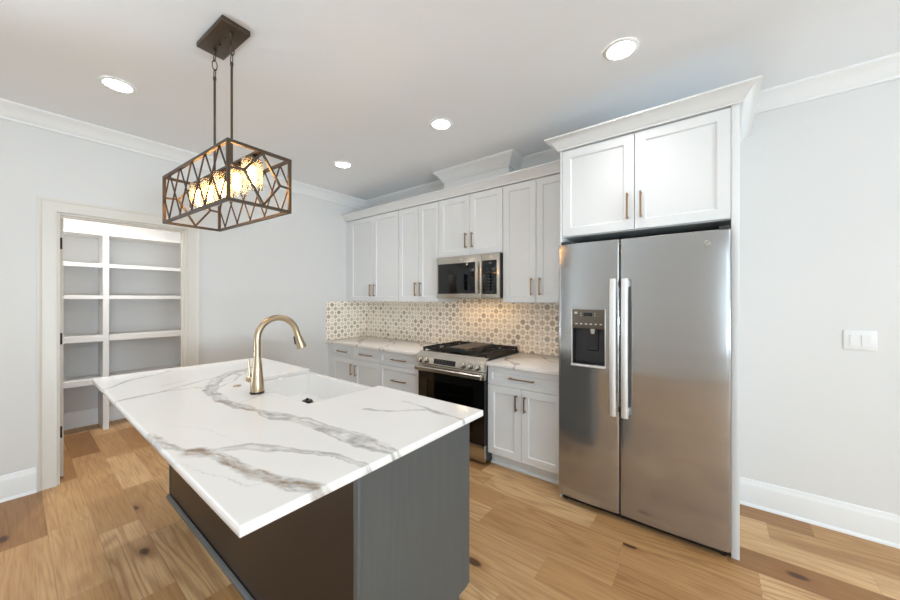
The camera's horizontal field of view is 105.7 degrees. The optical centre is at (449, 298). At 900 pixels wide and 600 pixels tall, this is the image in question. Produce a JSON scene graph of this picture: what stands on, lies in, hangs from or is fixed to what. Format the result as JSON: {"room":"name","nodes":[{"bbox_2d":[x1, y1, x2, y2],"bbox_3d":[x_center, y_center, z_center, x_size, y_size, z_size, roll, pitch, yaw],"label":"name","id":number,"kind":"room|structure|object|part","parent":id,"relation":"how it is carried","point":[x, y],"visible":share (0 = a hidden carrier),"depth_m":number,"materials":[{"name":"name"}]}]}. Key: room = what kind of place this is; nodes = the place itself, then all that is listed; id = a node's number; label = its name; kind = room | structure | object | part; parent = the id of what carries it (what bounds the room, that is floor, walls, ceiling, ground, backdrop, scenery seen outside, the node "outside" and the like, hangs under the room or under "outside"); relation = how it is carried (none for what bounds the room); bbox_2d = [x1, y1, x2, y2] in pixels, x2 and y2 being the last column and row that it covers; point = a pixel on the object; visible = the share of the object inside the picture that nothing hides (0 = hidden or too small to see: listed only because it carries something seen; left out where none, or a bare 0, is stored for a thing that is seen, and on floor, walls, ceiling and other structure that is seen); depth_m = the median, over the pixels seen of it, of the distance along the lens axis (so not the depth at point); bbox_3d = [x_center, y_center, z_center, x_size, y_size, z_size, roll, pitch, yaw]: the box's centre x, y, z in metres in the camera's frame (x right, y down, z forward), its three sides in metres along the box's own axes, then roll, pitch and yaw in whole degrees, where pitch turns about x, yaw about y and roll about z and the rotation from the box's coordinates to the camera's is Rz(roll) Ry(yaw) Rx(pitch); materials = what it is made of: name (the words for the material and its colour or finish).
{"room":"kitchen","nodes":[
{"label":"kitchen","id":0,"kind":"room"},
{"bbox_2d":[63,218,180,412],"bbox_3d":[-3.904,0.022,4.046,0.120,2.763,2.000,0,0,38],"label":"wall","id":1,"kind":"structure","parent":0,"point":[80,316],"depth_m":3.99,"materials":[{"name":"paint"}]},
{"bbox_2d":[0,119,361,475],"bbox_3d":[-3.073,0.022,2.510,0.120,2.763,6.000,0,0,38],"label":"wall","id":2,"kind":"structure","parent":0,"point":[293,264],"depth_m":3.20,"materials":[{"name":"paint"}]},
{"bbox_2d":[0,467,36,502],"bbox_3d":[-3.931,1.316,1.288,0.030,0.176,3.018,0,0,38],"label":"baseboard","id":3,"kind":"structure","parent":2,"relation":"attached to","point":[19,484],"depth_m":2.41,"materials":[{"name":"paint"}]},
{"bbox_3d":[-3.925,1.395,1.283,0.014,0.018,3.018,0,0,38],"label":"shoe moulding","id":4,"kind":"part","parent":3,"relation":"part of","materials":[{"name":"paint"}]},
{"bbox_2d":[60,218,62,476],"bbox_3d":[-3.335,0.380,2.889,0.771,2.023,0.037,0,0,38],"label":"door","id":5,"kind":"structure","parent":2,"relation":"in","point":[61,219],"depth_m":2.67,"materials":[{"name":"paint"}]},
{"bbox_2d":[63,407,97,430],"bbox_3d":[-3.642,1.316,3.082,1.480,0.176,0.803,0,0,38],"label":"baseboard","id":6,"kind":"structure","parent":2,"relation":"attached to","point":[76,419],"depth_m":3.74,"materials":[{"name":"paint"}]},
{"bbox_3d":[-3.630,1.395,3.083,1.464,0.018,0.787,0,0,38],"label":"shoe moulding","id":7,"kind":"part","parent":6,"relation":"part of","materials":[{"name":"paint"}]},
{"bbox_2d":[109,405,124,420],"bbox_3d":[-3.012,1.316,3.889,1.480,0.176,1.149,0,0,38],"label":"baseboard","id":8,"kind":"structure","parent":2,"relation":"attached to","point":[114,413],"depth_m":3.95,"materials":[{"name":"paint"}]},
{"bbox_2d":[37,196,199,491],"bbox_3d":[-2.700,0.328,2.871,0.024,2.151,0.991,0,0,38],"label":"trim","id":9,"kind":"structure","parent":2,"relation":"attached to","point":[47,207],"depth_m":2.53,"materials":[{"name":"paint"}]},
{"bbox_2d":[0,0,899,199],"bbox_3d":[0.483,-1.419,-0.264,12.340,0.120,6.240,0,0,38],"label":"ceiling","id":10,"kind":"structure","parent":0,"point":[317,84],"depth_m":2.00,"materials":[{"name":"paint"}]},
{"bbox_2d":[98,76,136,93],"bbox_3d":[-2.112,-1.355,2.170,0.176,0.007,0.176,0,0,38],"label":"recessed light","id":11,"kind":"object","parent":10,"relation":"in","point":[113,83],"visible":1,"depth_m":2.16,"materials":[{"name":"paint"}]},
{"bbox_2d":[162,15,291,231],"bbox_3d":[-1.178,-0.886,1.770,0.797,0.944,0.283,0,0,35],"label":"chandelier","id":12,"kind":"object","parent":10,"relation":"hanging from","point":[224,36],"visible":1,"depth_m":1.71,"materials":[{"name":"brown metal"}]},
{"bbox_2d":[189,181,207,209],"bbox_3d":[-1.433,-0.589,1.947,0.088,0.150,0.088,0,0,38],"label":"lampshade","id":13,"kind":"object","parent":12,"relation":"attached to","point":[197,199],"depth_m":1.93,"materials":[{"name":"clear glass"}]},
{"bbox_2d":[200,175,219,205],"bbox_3d":[-1.306,-0.589,1.859,0.088,0.150,0.088,0,0,38],"label":"lampshade","id":14,"kind":"object","parent":12,"relation":"attached to","point":[206,178],"depth_m":1.85,"materials":[{"name":"clear glass"}]},
{"bbox_3d":[-1.260,-0.931,1.827,0.015,0.511,0.015,0,0,35],"label":"rod","id":15,"kind":"part","parent":12,"relation":"part of","materials":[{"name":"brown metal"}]},
{"bbox_3d":[-1.260,-1.253,1.827,0.021,0.161,0.021,0,0,-10],"label":"chain","id":16,"kind":"part","parent":12,"relation":"part of","materials":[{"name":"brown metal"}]},
{"bbox_2d":[213,169,232,201],"bbox_3d":[-1.178,-0.589,1.770,0.088,0.150,0.088,0,0,38],"label":"lampshade","id":17,"kind":"object","parent":12,"relation":"attached to","point":[220,172],"depth_m":1.76,"materials":[{"name":"clear glass"}]},
{"bbox_3d":[-1.178,-0.545,1.770,0.797,0.261,0.283,0,0,35],"label":"frame","id":18,"kind":"part","parent":12,"relation":"part of","materials":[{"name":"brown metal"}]},
{"bbox_3d":[-1.096,-0.931,1.713,0.015,0.511,0.015,0,0,35],"label":"rod","id":19,"kind":"part","parent":12,"relation":"part of","materials":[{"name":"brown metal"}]},
{"bbox_3d":[-1.096,-1.253,1.713,0.021,0.161,0.021,0,0,-10],"label":"chain","id":20,"kind":"part","parent":12,"relation":"part of","materials":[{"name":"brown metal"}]},
{"bbox_2d":[231,162,246,196],"bbox_3d":[-1.051,-0.589,1.682,0.088,0.150,0.088,0,0,38],"label":"lampshade","id":21,"kind":"object","parent":12,"relation":"attached to","point":[236,179],"depth_m":1.67,"materials":[{"name":"clear glass"}]},
{"bbox_2d":[241,155,262,190],"bbox_3d":[-0.924,-0.589,1.593,0.088,0.150,0.088,0,0,38],"label":"lampshade","id":22,"kind":"object","parent":12,"relation":"attached to","point":[248,158],"depth_m":1.58,"materials":[{"name":"clear glass"}]},
{"bbox_2d":[334,161,351,167],"bbox_3d":[-1.086,-1.355,3.461,0.176,0.007,0.176,0,0,38],"label":"recessed light","id":23,"kind":"object","parent":10,"relation":"in","point":[340,164],"visible":1,"depth_m":3.45,"materials":[{"name":"paint"}]},
{"bbox_2d":[430,118,451,129],"bbox_3d":[-0.070,-1.355,2.655,0.176,0.007,0.176,0,0,38],"label":"recessed light","id":24,"kind":"object","parent":10,"relation":"in","point":[439,123],"visible":1,"depth_m":2.64,"materials":[{"name":"paint"}]},
{"bbox_2d":[603,37,638,60],"bbox_3d":[0.932,-1.355,1.862,0.176,0.007,0.176,0,0,38],"label":"recessed light","id":25,"kind":"object","parent":10,"relation":"in","point":[620,49],"visible":1,"depth_m":1.86,"materials":[{"name":"paint"}]},
{"bbox_2d":[0,418,899,599],"bbox_3d":[0.483,1.464,-0.264,12.340,0.120,6.240,0,0,38],"label":"floor","id":26,"kind":"structure","parent":0,"point":[109,530],"depth_m":1.90,"materials":[{"name":"brown wood"}]},
{"bbox_2d":[63,229,180,429],"bbox_3d":[-3.718,0.352,3.901,0.348,2.104,1.996,0,0,38],"label":"pantry shelving","id":27,"kind":"object","parent":26,"relation":"on","point":[103,337],"visible":0.56,"depth_m":3.70,"materials":[{"name":"paint"}]},
{"bbox_3d":[-4.086,0.876,3.429,0.348,0.055,0.801,0,0,38],"label":"shelf","id":28,"kind":"part","parent":27,"relation":"part of","materials":[{"name":"paint"}]},
{"bbox_3d":[-4.086,0.424,3.429,0.348,0.058,0.801,0,0,38],"label":"shelf","id":29,"kind":"part","parent":27,"relation":"part of","materials":[{"name":"paint"}]},
{"bbox_3d":[-4.086,-0.016,3.429,0.348,0.040,0.801,0,0,38],"label":"shelf","id":30,"kind":"part","parent":27,"relation":"part of","materials":[{"name":"paint"}]},
{"bbox_3d":[-4.086,-0.353,3.429,0.348,0.042,0.801,0,0,38],"label":"shelf","id":31,"kind":"part","parent":27,"relation":"part of","materials":[{"name":"paint"}]},
{"bbox_3d":[-3.718,-0.688,3.901,0.348,0.024,1.996,0,0,38],"label":"shelf","id":32,"kind":"part","parent":27,"relation":"part of","materials":[{"name":"paint"}]},
{"bbox_3d":[-3.457,0.876,4.236,0.348,0.055,1.147,0,0,38],"label":"shelf","id":33,"kind":"part","parent":27,"relation":"part of","materials":[{"name":"paint"}]},
{"bbox_3d":[-3.457,0.424,4.236,0.348,0.058,1.147,0,0,38],"label":"shelf","id":34,"kind":"part","parent":27,"relation":"part of","materials":[{"name":"paint"}]},
{"bbox_3d":[-3.457,-0.016,4.236,0.348,0.040,1.147,0,0,38],"label":"shelf","id":35,"kind":"part","parent":27,"relation":"part of","materials":[{"name":"paint"}]},
{"bbox_3d":[-3.457,-0.353,4.236,0.348,0.042,1.147,0,0,38],"label":"shelf","id":36,"kind":"part","parent":27,"relation":"part of","materials":[{"name":"paint"}]},
{"bbox_2d":[166,423,468,599],"bbox_3d":[-0.953,0.983,1.997,2.151,0.842,0.650,0,0,38],"label":"kitchen island","id":37,"kind":"object","parent":26,"relation":"on","point":[399,530],"visible":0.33,"depth_m":1.33,"materials":[{"name":"grey wood"}]},
{"bbox_3d":[-1.149,1.392,1.748,2.148,0.024,0.016,0,0,38],"label":"moulding","id":38,"kind":"part","parent":37,"relation":"part of","materials":[{"name":"grey wood"}]},
{"bbox_3d":[-1.136,0.983,1.764,2.104,0.842,0.016,0,0,38],"label":"panel","id":39,"kind":"part","parent":37,"relation":"part of","materials":[{"name":"grey wood"}]},
{"bbox_2d":[92,358,482,537],"bbox_3d":[-1.110,0.545,1.946,2.393,0.028,1.053,0,0,38],"label":"island countertop","id":40,"kind":"structure","parent":37,"relation":"on","point":[255,460],"depth_m":1.37,"materials":[{"name":"white stone"}]},
{"bbox_2d":[246,315,305,394],"bbox_3d":[-1.017,0.312,2.020,0.092,0.436,0.334,0,0,38],"label":"kitchen faucet","id":41,"kind":"object","parent":40,"relation":"on","point":[256,379],"visible":1,"depth_m":1.91,"materials":[{"name":"gold metal"}]},
{"bbox_3d":[-1.131,0.390,1.919,0.020,0.101,0.015,0,0,-13],"label":"lever","id":42,"kind":"part","parent":41,"relation":"part of","materials":[{"name":"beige metal"}]},
{"bbox_3d":[-1.015,0.210,2.008,0.035,0.230,0.260,0,0,38],"label":"spout","id":43,"kind":"part","parent":41,"relation":"part of","materials":[{"name":"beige metal"}]},
{"bbox_2d":[264,372,371,403],"bbox_3d":[-0.885,0.659,2.153,0.830,0.199,0.496,0,0,38],"label":"sink","id":44,"kind":"object","parent":40,"relation":"in","point":[310,387],"visible":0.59,"depth_m":2.41,"materials":[{"name":"white ceramic"}]},
{"bbox_3d":[-0.300,0.983,1.106,0.025,0.842,0.017,0,0,38],"label":"corner trim","id":45,"kind":"part","parent":37,"relation":"part of","materials":[{"name":"grey wood"}]},
{"bbox_3d":[-0.111,0.945,1.348,0.018,0.767,0.596,0,0,38],"label":"panel","id":46,"kind":"part","parent":37,"relation":"part of","materials":[{"name":"grey wood"}]},
{"bbox_3d":[-0.182,0.945,1.796,0.678,0.762,0.020,0,0,38],"label":"door","id":47,"kind":"part","parent":37,"relation":"part of","materials":[{"name":"grey wood"}]},
{"bbox_2d":[328,343,379,386],"bbox_3d":[-0.990,0.983,4.270,0.999,0.842,0.638,0,0,38],"label":"base cabinet","id":48,"kind":"object","parent":26,"relation":"on","point":[357,365],"visible":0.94,"depth_m":4.00,"materials":[{"name":"white paint"}]},
{"bbox_3d":[-1.299,0.640,4.159,0.446,0.144,0.020,0,0,38],"label":"drawer","id":49,"kind":"part","parent":48,"relation":"part of","materials":[{"name":"white paint"}]},
{"bbox_3d":[-1.299,1.006,4.159,0.446,0.581,0.020,0,0,38],"label":"door","id":50,"kind":"part","parent":48,"relation":"part of","materials":[{"name":"white paint"}]},
{"bbox_3d":[-0.944,0.640,3.883,0.446,0.144,0.020,0,0,38],"label":"drawer","id":51,"kind":"part","parent":48,"relation":"part of","materials":[{"name":"white paint"}]},
{"bbox_3d":[-0.944,1.006,3.883,0.446,0.581,0.020,0,0,38],"label":"door","id":52,"kind":"part","parent":48,"relation":"part of","materials":[{"name":"white paint"}]},
{"bbox_2d":[326,336,442,355],"bbox_3d":[-0.741,0.546,4.077,1.607,0.030,0.636,0,0,38],"label":"countertop","id":53,"kind":"structure","parent":48,"relation":"on","point":[375,343],"depth_m":3.98,"materials":[{"name":"white stone"}]},
{"bbox_2d":[380,351,417,394],"bbox_3d":[-0.352,0.983,3.772,0.617,0.842,0.638,0,0,38],"label":"base cabinet","id":54,"kind":"object","parent":26,"relation":"on","point":[397,371],"visible":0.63,"depth_m":3.55,"materials":[{"name":"white paint"}]},
{"bbox_3d":[-0.523,0.640,3.554,0.614,0.144,0.020,0,0,38],"label":"drawer","id":55,"kind":"part","parent":54,"relation":"part of","materials":[{"name":"white paint"}]},
{"bbox_2d":[414,341,518,462],"bbox_3d":[0.169,0.929,3.316,0.762,0.950,0.702,0,0,38],"label":"gas range","id":56,"kind":"object","parent":26,"relation":"on","point":[456,372],"visible":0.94,"depth_m":3.04,"materials":[{"name":"grey metal"}]},
{"bbox_2d":[414,363,486,445],"bbox_3d":[0.156,0.929,3.299,0.754,0.606,0.660,0,0,38],"label":"oven","id":57,"kind":"object","parent":56,"relation":"in","point":[452,384],"depth_m":3.00,"materials":[{"name":"black glass"}]},
{"bbox_3d":[0.003,0.562,3.103,0.762,0.116,0.082,0,0,38],"label":"control panel","id":58,"kind":"part","parent":56,"relation":"part of","materials":[{"name":"silver metal"}]},
{"bbox_3d":[0.159,0.581,2.914,0.052,0.053,0.043,0,0,38],"label":"knob","id":59,"kind":"part","parent":56,"relation":"part of","materials":[{"name":"silver metal"}]},
{"bbox_2d":[429,347,518,360],"bbox_3d":[0.196,0.520,3.351,0.754,0.016,0.612,0,0,38],"label":"cooktop","id":60,"kind":"object","parent":56,"relation":"in","point":[457,355],"depth_m":3.09,"materials":[{"name":"metal"}]},
{"bbox_3d":[0.218,0.581,2.868,0.052,0.053,0.043,0,0,38],"label":"knob","id":61,"kind":"part","parent":56,"relation":"part of","materials":[{"name":"silver metal"}]},
{"bbox_3d":[0.002,1.307,3.101,0.754,0.139,0.038,0,0,38],"label":"drawer","id":62,"kind":"part","parent":56,"relation":"part of","materials":[{"name":"silver metal"}]},
{"bbox_2d":[488,366,558,484],"bbox_3d":[0.750,0.983,2.913,0.647,0.842,0.638,0,0,38],"label":"base cabinet","id":63,"kind":"object","parent":26,"relation":"on","point":[523,406],"visible":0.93,"depth_m":2.68,"materials":[{"name":"white paint"}]},
{"bbox_3d":[0.446,1.008,2.799,0.305,0.577,0.020,0,0,38],"label":"door","id":64,"kind":"part","parent":63,"relation":"part of","materials":[{"name":"white paint"}]},
{"bbox_3d":[0.522,0.832,2.707,0.012,0.130,0.032,0,0,38],"label":"handle","id":65,"kind":"part","parent":63,"relation":"part of","materials":[{"name":"beige metal"}]},
{"bbox_3d":[0.558,0.642,2.678,0.220,0.012,0.032,0,0,38],"label":"handle","id":66,"kind":"part","parent":63,"relation":"part of","materials":[{"name":"beige metal"}]},
{"bbox_2d":[486,353,558,375],"bbox_3d":[0.750,0.546,2.914,0.649,0.030,0.636,0,0,38],"label":"countertop","id":67,"kind":"structure","parent":63,"relation":"on","point":[545,364],"depth_m":2.83,"materials":[{"name":"white stone"}]},
{"bbox_3d":[0.579,0.642,2.695,0.643,0.148,0.020,0,0,38],"label":"drawer","id":68,"kind":"part","parent":63,"relation":"part of","materials":[{"name":"white paint"}]},
{"bbox_3d":[0.580,0.832,2.661,0.012,0.130,0.032,0,0,38],"label":"handle","id":69,"kind":"part","parent":63,"relation":"part of","materials":[{"name":"beige metal"}]},
{"bbox_3d":[0.612,1.395,2.737,0.647,0.018,0.014,0,0,38],"label":"shoe moulding","id":70,"kind":"part","parent":63,"relation":"part of","materials":[{"name":"white paint"}]},
{"bbox_3d":[0.701,1.008,2.600,0.334,0.577,0.020,0,0,38],"label":"door","id":71,"kind":"part","parent":63,"relation":"part of","materials":[{"name":"white paint"}]},
{"bbox_2d":[560,151,574,495],"bbox_3d":[1.002,0.180,2.695,0.014,2.448,0.694,0,0,38],"label":"panel","id":72,"kind":"object","parent":26,"relation":"on","point":[562,239],"visible":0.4,"depth_m":2.42,"materials":[{"name":"white paint"}]},
{"bbox_2d":[559,225,730,555],"bbox_3d":[1.323,0.505,2.353,0.933,1.797,0.780,0,0,38],"label":"refrigerator","id":73,"kind":"object","parent":26,"relation":"on","point":[645,322],"visible":1,"depth_m":2.05,"materials":[{"name":"grey metal"}]},
{"bbox_3d":[0.930,0.135,2.278,0.206,0.127,0.062,0,0,38],"label":"dispenser panel","id":74,"kind":"part","parent":73,"relation":"part of","materials":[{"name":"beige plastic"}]},
{"bbox_3d":[0.922,0.492,2.282,0.388,1.733,0.050,0,0,38],"label":"freezer door","id":75,"kind":"part","parent":73,"relation":"part of","materials":[{"name":"silver metal"}]},
{"bbox_3d":[1.024,0.304,2.138,0.038,0.856,0.073,0,0,38],"label":"handle","id":76,"kind":"part","parent":73,"relation":"part of","materials":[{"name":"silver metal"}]},
{"bbox_3d":[1.077,0.304,2.097,0.038,0.856,0.073,0,0,38],"label":"handle","id":77,"kind":"part","parent":73,"relation":"part of","materials":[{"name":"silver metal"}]},
{"bbox_3d":[1.293,0.492,1.993,0.538,1.733,0.050,0,0,38],"label":"door","id":78,"kind":"part","parent":73,"relation":"part of","materials":[{"name":"silver metal"}]},
{"bbox_2d":[729,104,739,560],"bbox_3d":[1.751,0.180,2.111,0.035,2.448,0.694,0,0,38],"label":"panel","id":79,"kind":"object","parent":26,"relation":"on","point":[735,109],"visible":0.76,"depth_m":1.84,"materials":[{"name":"white paint"}]},
{"bbox_2d":[369,78,899,514],"bbox_3d":[2.949,0.022,1.694,10.620,2.763,0.120,0,0,38],"label":"wall","id":80,"kind":"structure","parent":0,"point":[820,178],"depth_m":2.12,"materials":[{"name":"paint"}]},
{"bbox_2d":[346,211,399,301],"bbox_3d":[-0.899,-0.493,4.375,1.013,1.059,0.383,0,0,38],"label":"upper cabinet","id":81,"kind":"object","parent":80,"relation":"attached to","point":[372,243],"visible":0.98,"depth_m":4.20,"materials":[{"name":"white paint"}]},
{"bbox_3d":[-1.128,-0.492,4.363,0.457,1.050,0.020,0,0,38],"label":"door","id":82,"kind":"part","parent":81,"relation":"part of","materials":[{"name":"white paint"}]},
{"bbox_3d":[-0.768,-0.492,4.083,0.447,1.050,0.020,0,0,38],"label":"door","id":83,"kind":"part","parent":81,"relation":"part of","materials":[{"name":"white paint"}]},
{"bbox_2d":[341,160,559,221],"bbox_3d":[-0.115,-1.064,3.740,3.030,0.079,0.419,0,0,38],"label":"crown molding","id":84,"kind":"structure","parent":81,"relation":"attached to","point":[550,168],"depth_m":3.32,"materials":[{"name":"white paint"}]},
{"bbox_2d":[399,201,457,301],"bbox_3d":[-0.259,-0.493,3.876,0.599,1.059,0.383,0,0,38],"label":"upper cabinet","id":85,"kind":"object","parent":80,"relation":"attached to","point":[418,225],"visible":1,"depth_m":3.73,"materials":[{"name":"white paint"}]},
{"bbox_3d":[-0.464,-0.492,3.846,0.312,1.050,0.020,0,0,38],"label":"door","id":86,"kind":"part","parent":85,"relation":"part of","materials":[{"name":"white paint"}]},
{"bbox_3d":[-0.226,-0.492,3.660,0.283,1.050,0.020,0,0,38],"label":"door","id":87,"kind":"part","parent":85,"relation":"part of","materials":[{"name":"white paint"}]},
{"bbox_2d":[326,298,558,356],"bbox_3d":[-0.183,0.263,3.654,3.030,0.535,0.639,0,0,38],"label":"tile backsplash","id":88,"kind":"structure","parent":80,"relation":"attached to","point":[533,328],"depth_m":3.86,"materials":[{"name":"white tile"}]},
{"bbox_2d":[0,52,899,209],"bbox_3d":[1.114,-1.303,-0.755,10.500,0.112,6.000,0,0,38],"label":"trim","id":89,"kind":"structure","parent":80,"relation":"attached to","point":[885,68],"depth_m":2.70,"materials":[{"name":"paint"}]},
{"bbox_2d":[439,187,502,257],"bbox_3d":[0.278,-0.722,3.457,0.751,0.601,0.383,0,0,38],"label":"upper cabinet","id":90,"kind":"object","parent":80,"relation":"attached to","point":[471,224],"visible":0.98,"depth_m":3.30,"materials":[{"name":"white paint"}]},
{"bbox_3d":[0.042,-0.721,3.451,0.385,0.592,0.020,0,0,38],"label":"door","id":91,"kind":"part","parent":90,"relation":"part of","materials":[{"name":"white paint"}]},
{"bbox_2d":[437,252,502,297],"bbox_3d":[0.260,-0.210,3.432,0.737,0.416,0.422,0,0,38],"label":"microwave","id":92,"kind":"object","parent":90,"relation":"attached to","point":[477,275],"visible":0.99,"depth_m":3.25,"materials":[{"name":"grey metal"}]},
{"bbox_3d":[0.083,-0.210,3.360,0.547,0.416,0.022,0,0,38],"label":"door","id":93,"kind":"part","parent":92,"relation":"part of","materials":[{"name":"silver metal"}]},
{"bbox_3d":[0.254,-0.198,3.191,0.030,0.311,0.034,0,0,38],"label":"handle","id":94,"kind":"part","parent":92,"relation":"part of","materials":[{"name":"silver metal"}]},
{"bbox_3d":[0.374,-0.210,3.132,0.188,0.416,0.022,0,0,38],"label":"control panel","id":95,"kind":"part","parent":92,"relation":"part of","materials":[{"name":"silver metal"}]},
{"bbox_3d":[0.209,-0.568,3.288,0.012,0.150,0.032,0,0,38],"label":"handle","id":96,"kind":"part","parent":90,"relation":"part of","materials":[{"name":"beige metal"}]},
{"bbox_2d":[444,166,515,188],"bbox_3d":[0.311,-1.197,3.538,0.782,0.322,0.214,0,0,38],"label":"chase","id":97,"kind":"object","parent":90,"relation":"on","point":[508,169],"visible":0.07,"depth_m":3.42,"materials":[{"name":"paint"}]},
{"bbox_3d":[0.340,-0.721,3.219,0.362,0.592,0.020,0,0,38],"label":"door","id":98,"kind":"part","parent":90,"relation":"part of","materials":[{"name":"white paint"}]},
{"bbox_2d":[503,174,559,302],"bbox_3d":[0.834,-0.493,3.023,0.646,1.059,0.383,0,0,38],"label":"upper cabinet","id":99,"kind":"object","parent":80,"relation":"attached to","point":[531,209],"visible":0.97,"depth_m":2.93,"materials":[{"name":"white paint"}]},
{"bbox_3d":[0.612,-0.492,3.007,0.316,1.050,0.020,0,0,38],"label":"door","id":100,"kind":"part","parent":99,"relation":"part of","materials":[{"name":"white paint"}]},
{"bbox_3d":[0.752,-0.102,2.865,0.012,0.150,0.032,0,0,38],"label":"handle","id":101,"kind":"part","parent":99,"relation":"part of","materials":[{"name":"beige metal"}]},
{"bbox_3d":[0.868,-0.492,2.807,0.326,1.050,0.020,0,0,38],"label":"door","id":102,"kind":"part","parent":99,"relation":"part of","materials":[{"name":"white paint"}]},
{"bbox_2d":[544,75,762,242],"bbox_3d":[1.355,-0.777,2.367,1.142,0.690,0.778,0,0,38],"label":"upper cabinet","id":103,"kind":"object","parent":80,"relation":"attached to","point":[664,169],"visible":0.97,"depth_m":2.08,"materials":[{"name":"white paint"}]},
{"bbox_3d":[0.980,-0.737,2.284,0.453,0.601,0.020,0,0,38],"label":"door","id":104,"kind":"part","parent":103,"relation":"part of","materials":[{"name":"white paint"}]},
{"bbox_3d":[1.114,-0.581,2.146,0.012,0.165,0.032,0,0,38],"label":"handle","id":105,"kind":"part","parent":103,"relation":"part of","materials":[{"name":"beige metal"}]},
{"bbox_3d":[1.173,-0.581,2.100,0.012,0.165,0.032,0,0,38],"label":"handle","id":106,"kind":"part","parent":103,"relation":"part of","materials":[{"name":"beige metal"}]},
{"bbox_3d":[1.355,-1.083,2.367,1.142,0.078,0.778,0,0,38],"label":"crown moulding","id":107,"kind":"part","parent":103,"relation":"part of","materials":[{"name":"white paint"}]},
{"bbox_3d":[1.345,-0.737,1.999,0.464,0.601,0.020,0,0,38],"label":"door","id":108,"kind":"part","parent":103,"relation":"part of","materials":[{"name":"white paint"}]},
{"bbox_2d":[740,477,899,548],"bbox_3d":[2.694,1.316,-1.988,6.492,0.176,6.000,0,0,38],"label":"baseboard","id":109,"kind":"structure","parent":80,"relation":"attached to","point":[881,527],"depth_m":2.10,"materials":[{"name":"paint"}]},
{"bbox_3d":[2.683,1.395,-1.989,6.476,0.018,5.984,0,0,38],"label":"shoe moulding","id":110,"kind":"part","parent":109,"relation":"part of","materials":[{"name":"paint"}]},
{"bbox_2d":[843,330,876,350],"bbox_3d":[2.426,0.247,2.018,0.132,0.118,0.011,0,0,38],"label":"light switch","id":111,"kind":"object","parent":80,"relation":"attached to","point":[863,340],"visible":1,"depth_m":2.02,"materials":[{"name":"white plastic"}]}
]}

